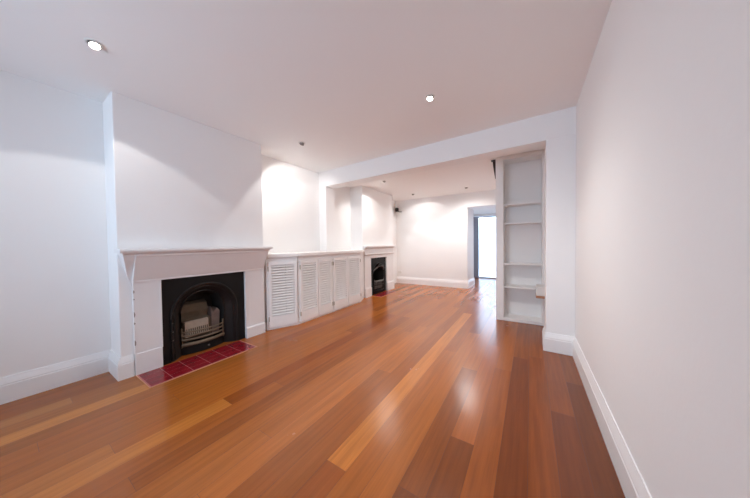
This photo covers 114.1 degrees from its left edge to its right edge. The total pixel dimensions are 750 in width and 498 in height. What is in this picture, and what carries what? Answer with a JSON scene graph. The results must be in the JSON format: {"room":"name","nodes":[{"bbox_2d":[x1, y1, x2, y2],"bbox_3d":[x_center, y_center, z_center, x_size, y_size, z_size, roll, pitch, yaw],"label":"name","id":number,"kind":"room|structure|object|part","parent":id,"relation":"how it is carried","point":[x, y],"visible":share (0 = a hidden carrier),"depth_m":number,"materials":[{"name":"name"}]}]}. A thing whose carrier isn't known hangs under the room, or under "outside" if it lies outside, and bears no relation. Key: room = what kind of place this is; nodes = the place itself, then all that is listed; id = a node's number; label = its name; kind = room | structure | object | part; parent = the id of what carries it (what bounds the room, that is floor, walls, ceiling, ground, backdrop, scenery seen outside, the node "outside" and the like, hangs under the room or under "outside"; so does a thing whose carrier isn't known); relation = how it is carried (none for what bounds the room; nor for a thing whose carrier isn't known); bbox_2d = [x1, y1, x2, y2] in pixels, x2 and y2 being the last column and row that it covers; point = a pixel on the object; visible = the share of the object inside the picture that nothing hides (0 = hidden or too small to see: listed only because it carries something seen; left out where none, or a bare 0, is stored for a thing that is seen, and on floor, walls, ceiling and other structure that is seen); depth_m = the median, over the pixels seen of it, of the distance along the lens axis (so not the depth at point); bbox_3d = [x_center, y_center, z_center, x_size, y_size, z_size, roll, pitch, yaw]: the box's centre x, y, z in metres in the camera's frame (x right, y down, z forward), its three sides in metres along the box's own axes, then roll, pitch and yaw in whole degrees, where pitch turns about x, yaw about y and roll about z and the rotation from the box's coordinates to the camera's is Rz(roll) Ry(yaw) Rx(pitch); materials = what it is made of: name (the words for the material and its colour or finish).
{"room":"living room","nodes":[
{"label":"living room","id":0,"kind":"room"},
{"bbox_2d":[102,91,264,374],"bbox_3d":[-2.077,-0.127,2.871,0.330,2.590,1.428,0,1,33],"label":"wall","id":1,"kind":"structure","parent":0,"point":[172,180],"depth_m":2.50,"materials":[{"name":"paint"}]},
{"bbox_2d":[114,246,272,374],"bbox_3d":[-1.850,0.576,2.745,0.189,1.185,1.460,0,1,33],"label":"mantelpiece","id":2,"kind":"object","parent":1,"relation":"attached to","point":[145,269],"visible":1,"depth_m":2.41,"materials":[{"name":"paint"}]},
{"bbox_2d":[114,246,272,252],"bbox_3d":[-1.857,0.001,2.733,0.189,0.035,1.460,0,1,33],"label":"mantel shelf","id":3,"kind":"object","parent":2,"relation":"attached to","point":[211,249],"depth_m":2.57,"materials":[{"name":"paint"}]},
{"bbox_3d":[-1.867,0.026,2.740,0.165,0.015,1.420,0,1,33],"label":"bed moulding","id":4,"kind":"part","parent":2,"relation":"part of","materials":[{"name":"paint"}]},
{"bbox_2d":[161,271,244,364],"bbox_3d":[-2.050,0.734,2.881,0.334,0.868,0.843,0,1,33],"label":"fireplace insert","id":5,"kind":"object","parent":1,"relation":"in","point":[200,313],"visible":1,"depth_m":2.84,"materials":[{"name":"black metal"}]},
{"bbox_3d":[-2.058,0.902,2.804,0.037,0.175,0.236,0,1,33],"label":"fireclay plate","id":6,"kind":"part","parent":5,"relation":"part of","materials":[{"name":"beige ceramic"}]},
{"bbox_2d":[0,70,396,377],"bbox_3d":[-1.715,-0.235,4.024,0.300,2.750,8.350,0,1,33],"label":"wall","id":7,"kind":"structure","parent":0,"point":[55,304],"depth_m":2.12,"materials":[{"name":"paint"}]},
{"bbox_2d":[0,350,134,404],"bbox_3d":[-3.029,1.112,1.356,0.354,0.200,2.375,0,1,33],"label":"baseboard","id":8,"kind":"structure","parent":7,"relation":"attached to","point":[14,387],"depth_m":2.12,"materials":[{"name":"paint"}]},
{"bbox_2d":[0,0,611,172],"bbox_3d":[-0.847,-1.490,1.518,3.860,0.160,5.120,0,1,33],"label":"ceiling","id":9,"kind":"structure","parent":0,"point":[348,80],"depth_m":1.84,"materials":[{"name":"paint"}]},
{"bbox_2d":[84,38,103,49],"bbox_3d":[-1.911,-1.395,1.653,0.093,0.051,0.093,0,1,33],"label":"recessed light","id":10,"kind":"object","parent":9,"relation":"in","point":[92,43],"visible":0.98,"depth_m":1.64,"materials":[{"name":"white plastic"}]},
{"bbox_2d":[425,94,434,100],"bbox_3d":[0.522,-1.440,2.307,0.093,0.047,0.093,0,1,33],"label":"recessed light","id":11,"kind":"object","parent":9,"relation":"in","point":[430,97],"visible":0.98,"depth_m":2.29,"materials":[{"name":"white plastic"}]},
{"bbox_2d":[0,278,624,497],"bbox_3d":[0.564,1.173,3.916,4.860,0.120,11.050,0,1,33],"label":"floor","id":12,"kind":"structure","parent":0,"point":[414,390],"depth_m":1.67,"materials":[{"name":"brown wood"}]},
{"bbox_2d":[136,340,256,387],"bbox_3d":[-1.808,1.169,2.568,0.374,0.004,0.967,0,1,33],"label":"hearth","id":13,"kind":"object","parent":12,"relation":"on","point":[158,376],"visible":1,"depth_m":2.46,"materials":[{"name":"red tile"}]},
{"bbox_2d":[264,256,298,329],"bbox_3d":[-1.390,0.631,3.572,0.313,1.028,0.406,0,1,33],"label":"base cabinet","id":14,"kind":"object","parent":12,"relation":"on","point":[276,316],"visible":0.95,"depth_m":3.53,"materials":[{"name":"paint"}]},
{"bbox_3d":[-1.518,0.628,3.653,0.012,0.854,0.403,0,1,33],"label":"panel","id":15,"kind":"part","parent":14,"relation":"part of","materials":[{"name":"paint"}]},
{"bbox_3d":[-1.402,0.159,3.565,0.301,0.083,0.405,0,1,33],"label":"rail","id":16,"kind":"part","parent":14,"relation":"part of","materials":[{"name":"paint"}]},
{"bbox_2d":[285,254,332,323],"bbox_3d":[-1.071,0.617,4.060,0.328,1.028,0.748,0,1,33],"label":"base cabinet","id":17,"kind":"object","parent":12,"relation":"on","point":[309,288],"visible":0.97,"depth_m":3.94,"materials":[{"name":"paint"}]},
{"bbox_3d":[-1.204,0.614,4.145,0.012,0.854,0.745,0,1,33],"label":"panel","id":18,"kind":"part","parent":17,"relation":"part of","materials":[{"name":"paint"}]},
{"bbox_3d":[-1.037,0.637,3.840,0.022,0.927,0.363,0,1,32],"label":"door","id":19,"kind":"part","parent":17,"relation":"part of","materials":[{"name":"paint"}]},
{"bbox_3d":[-1.088,0.145,4.057,0.302,0.083,0.747,0,1,33],"label":"rail","id":20,"kind":"part","parent":17,"relation":"part of","materials":[{"name":"paint"}]},
{"bbox_3d":[-0.847,0.628,4.146,0.022,0.927,0.323,0,1,32],"label":"door","id":21,"kind":"part","parent":17,"relation":"part of","materials":[{"name":"paint"}]},
{"bbox_2d":[320,252,363,311],"bbox_3d":[-0.553,0.594,4.880,0.318,1.028,1.187,0,1,33],"label":"base cabinet","id":22,"kind":"object","parent":12,"relation":"on","point":[347,268],"visible":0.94,"depth_m":4.67,"materials":[{"name":"paint"}]},
{"bbox_2d":[267,250,363,257],"bbox_3d":[-0.952,0.068,4.430,0.546,0.048,2.350,0,1,33],"label":"countertop","id":23,"kind":"structure","parent":22,"relation":"on","point":[309,253],"depth_m":3.94,"materials":[{"name":"paint"}]},
{"bbox_3d":[-0.682,0.590,4.963,0.012,0.854,1.185,0,1,33],"label":"panel","id":24,"kind":"part","parent":22,"relation":"part of","materials":[{"name":"paint"}]},
{"bbox_3d":[-0.634,0.618,4.490,0.022,0.927,0.393,0,1,32],"label":"door","id":25,"kind":"part","parent":22,"relation":"part of","materials":[{"name":"paint"}]},
{"bbox_3d":[-0.570,0.121,4.878,0.293,0.083,1.187,0,1,33],"label":"rail","id":26,"kind":"part","parent":22,"relation":"part of","materials":[{"name":"paint"}]},
{"bbox_3d":[-0.414,0.608,4.844,0.022,0.927,0.400,0,1,32],"label":"door","id":27,"kind":"part","parent":22,"relation":"part of","materials":[{"name":"paint"}]},
{"bbox_2d":[373,291,395,296],"bbox_3d":[0.237,1.075,5.855,0.251,0.004,0.724,0,1,33],"label":"hearth","id":28,"kind":"object","parent":12,"relation":"on","point":[385,293],"visible":1,"depth_m":5.85,"materials":[{"name":"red tile"}]},
{"bbox_2d":[491,149,544,325],"bbox_3d":[2.198,-0.154,3.737,0.710,2.498,0.300,0,1,33],"label":"bookcase","id":29,"kind":"object","parent":12,"relation":"on","point":[520,178],"depth_m":3.76,"materials":[{"name":"paint"}]},
{"bbox_3d":[1.849,-1.237,3.792,0.064,0.290,0.050,0,1,33],"label":"wall bracket","id":30,"kind":"part","parent":29,"relation":"part of","materials":[{"name":"black metal"}]},
{"bbox_3d":[1.858,-1.228,3.786,0.041,0.272,0.030,0,1,33],"label":"bracket arm","id":31,"kind":"part","parent":29,"relation":"part of","materials":[{"name":"brown metal"}]},
{"bbox_3d":[1.997,-0.154,3.865,0.105,2.498,0.300,0,1,33],"label":"panel","id":32,"kind":"part","parent":29,"relation":"part of","materials":[{"name":"paint"}]},
{"bbox_3d":[2.258,0.581,3.720,0.488,0.022,0.257,0,1,33],"label":"shelf","id":33,"kind":"part","parent":29,"relation":"part of","materials":[{"name":"paint"}]},
{"bbox_3d":[2.242,-0.676,3.695,0.488,0.022,0.257,0,1,33],"label":"shelf","id":34,"kind":"part","parent":29,"relation":"part of","materials":[{"name":"paint"}]},
{"bbox_3d":[2.245,-0.391,3.700,0.488,0.022,0.257,0,1,33],"label":"shelf","id":35,"kind":"part","parent":29,"relation":"part of","materials":[{"name":"paint"}]},
{"bbox_3d":[2.253,0.226,3.713,0.488,0.022,0.257,0,1,33],"label":"shelf","id":36,"kind":"part","parent":29,"relation":"part of","materials":[{"name":"paint"}]},
{"bbox_3d":[2.260,1.072,3.724,0.488,0.045,0.273,0,1,33],"label":"board","id":37,"kind":"part","parent":29,"relation":"part of","materials":[{"name":"paint"}]},
{"bbox_3d":[2.323,-0.178,3.822,0.488,2.458,0.020,0,1,33],"label":"panel","id":38,"kind":"part","parent":29,"relation":"part of","materials":[{"name":"paint"}]},
{"bbox_3d":[2.476,-0.154,3.560,0.050,2.498,0.300,0,1,33],"label":"panel","id":39,"kind":"part","parent":29,"relation":"part of","materials":[{"name":"paint"}]},
{"bbox_2d":[545,134,575,336],"bbox_3d":[2.049,-0.035,2.703,0.252,2.305,0.261,0,1,33],"label":"wall pier","id":40,"kind":"object","parent":12,"relation":"on","point":[560,153],"visible":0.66,"depth_m":2.60,"materials":[{"name":"paint"}]},
{"bbox_2d":[319,187,334,250],"bbox_3d":[-0.933,-0.038,4.795,0.190,2.305,0.258,0,1,33],"label":"wall","id":41,"kind":"structure","parent":0,"point":[326,194],"depth_m":4.70,"materials":[{"name":"paint"}]},
{"bbox_2d":[350,185,392,272],"bbox_3d":[-0.037,-0.174,6.069,0.330,2.500,1.400,0,1,33],"label":"wall","id":42,"kind":"structure","parent":0,"point":[371,209],"depth_m":5.62,"materials":[{"name":"paint"}]},
{"bbox_2d":[371,257,385,294],"bbox_3d":[-0.004,0.644,5.996,0.424,0.868,0.724,0,1,33],"label":"fireplace insert","id":43,"kind":"object","parent":42,"relation":"in","point":[378,265],"visible":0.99,"depth_m":5.99,"materials":[{"name":"black metal"}]},
{"bbox_2d":[373,277,383,291],"bbox_3d":[0.128,0.868,5.918,0.100,0.300,0.460,0,1,33],"label":"basket","id":44,"kind":"object","parent":43,"relation":"on","point":[378,284],"depth_m":5.86,"materials":[{"name":"metal"}]},
{"bbox_2d":[373,263,383,270],"bbox_3d":[0.124,0.433,5.908,0.112,0.186,0.476,0,1,33],"label":"hood","id":45,"kind":"object","parent":43,"relation":"attached to","point":[381,265],"depth_m":5.86,"materials":[{"name":"grey metal"}]},
{"bbox_2d":[363,245,395,297],"bbox_3d":[0.154,0.494,5.964,0.105,1.165,1.395,0,1,33],"label":"mantelpiece","id":46,"kind":"object","parent":42,"relation":"attached to","point":[376,251],"visible":1,"depth_m":5.80,"materials":[{"name":"paint"}]},
{"bbox_3d":[0.143,0.120,5.960,0.030,0.042,1.359,0,1,33],"label":"frieze moulding","id":47,"kind":"part","parent":46,"relation":"part of","materials":[{"name":"paint"}]},
{"bbox_3d":[0.143,-0.034,5.956,0.035,0.040,1.351,0,1,33],"label":"bed moulding","id":48,"kind":"part","parent":46,"relation":"part of","materials":[{"name":"paint"}]},
{"bbox_2d":[363,245,395,246],"bbox_3d":[0.147,-0.071,5.952,0.105,0.035,1.395,0,1,33],"label":"mantel shelf","id":49,"kind":"object","parent":46,"relation":"attached to","point":[375,245],"depth_m":5.89,"materials":[{"name":"paint"}]},
{"bbox_2d":[396,193,473,280],"bbox_3d":[1.635,-0.347,7.342,2.380,2.750,0.850,0,1,33],"label":"wall","id":50,"kind":"structure","parent":0,"point":[435,235],"depth_m":6.82,"materials":[{"name":"paint"}]},
{"bbox_2d":[396,276,474,288],"bbox_3d":[1.781,0.928,7.270,2.104,0.200,0.874,0,1,33],"label":"baseboard","id":51,"kind":"structure","parent":50,"relation":"attached to","point":[407,280],"depth_m":6.82,"materials":[{"name":"paint"}]},
{"bbox_2d":[347,148,544,200],"bbox_3d":[1.420,-1.548,5.071,3.860,0.250,3.150,0,1,33],"label":"ceiling","id":52,"kind":"structure","parent":0,"point":[479,175],"depth_m":5.18,"materials":[{"name":"paint"}]},
{"bbox_2d":[319,106,575,188],"bbox_3d":[0.553,-1.411,3.712,3.874,0.445,0.250,0,1,35],"label":"beam","id":53,"kind":"structure","parent":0,"point":[529,134],"depth_m":3.17,"materials":[{"name":"paint"}]},
{"bbox_2d":[467,189,495,207],"bbox_3d":[2.867,-1.403,6.104,1.030,0.620,0.140,0,1,33],"label":"lintel","id":54,"kind":"object","parent":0,"point":[480,198],"visible":0.43,"depth_m":6.14,"materials":[{"name":"paint"}]},
{"bbox_2d":[471,205,495,214],"bbox_3d":[3.367,-1.216,7.184,1.350,0.150,2.210,0,1,33],"label":"ceiling","id":55,"kind":"structure","parent":0,"point":[485,209],"depth_m":7.17,"materials":[{"name":"paint"}]},
{"bbox_2d":[474,213,495,216],"bbox_3d":[3.938,-0.092,8.080,1.350,2.150,0.140,0,1,33],"label":"wall","id":56,"kind":"structure","parent":0,"point":[495,213],"depth_m":8.13,"materials":[{"name":"paint"}]},
{"bbox_2d":[474,215,495,278],"bbox_3d":[3.851,-0.061,8.119,1.036,2.090,0.070,0,1,33],"label":"door","id":57,"kind":"structure","parent":56,"relation":"in","point":[476,219],"depth_m":8.31,"materials":[{"name":"white wood"}]},
{"bbox_2d":[536,284,544,298],"bbox_3d":[2.366,0.580,3.277,0.330,0.155,0.250,0,1,33],"label":"wall ledge","id":58,"kind":"object","parent":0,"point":[540,288],"visible":0.42,"depth_m":3.24,"materials":[{"name":"white wood"}]},
{"bbox_2d":[541,241,541,281],"bbox_3d":[2.467,-0.161,3.821,0.750,2.500,0.100,0,1,33],"label":"wall","id":59,"kind":"structure","parent":0,"point":[541,241],"depth_m":3.72,"materials":[{"name":"paint"}]},
{"bbox_2d":[575,0,749,497],"bbox_3d":[1.214,-0.209,0.881,0.300,2.750,6.200,0,1,33],"label":"wall","id":60,"kind":"structure","parent":0,"point":[662,273],"depth_m":0.82,"materials":[{"name":"paint"}]},
{"bbox_2d":[542,326,651,497],"bbox_3d":[0.722,1.078,0.645,0.276,0.200,5.211,0,1,33],"label":"baseboard","id":61,"kind":"structure","parent":60,"relation":"attached to","point":[633,485],"depth_m":1.45,"materials":[{"name":"paint"}]},
{"label":"outside","id":62,"kind":"structure","parent":0,"visible":0},
{"bbox_2d":[479,270,495,276],"bbox_3d":[5.117,1.021,9.882,8.000,0.120,3.890,0,1,33],"label":"ground","id":63,"kind":"structure","parent":62,"point":[482,273],"depth_m":9.64,"materials":[{"name":"white"}]},
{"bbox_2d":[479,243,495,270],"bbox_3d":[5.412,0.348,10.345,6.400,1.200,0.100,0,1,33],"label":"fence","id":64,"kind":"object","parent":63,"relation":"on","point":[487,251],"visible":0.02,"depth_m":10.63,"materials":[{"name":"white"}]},
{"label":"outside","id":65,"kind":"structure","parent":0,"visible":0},
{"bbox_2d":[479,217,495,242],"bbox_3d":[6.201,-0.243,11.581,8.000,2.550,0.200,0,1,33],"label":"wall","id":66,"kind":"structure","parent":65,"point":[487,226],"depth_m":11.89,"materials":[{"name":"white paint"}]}
]}

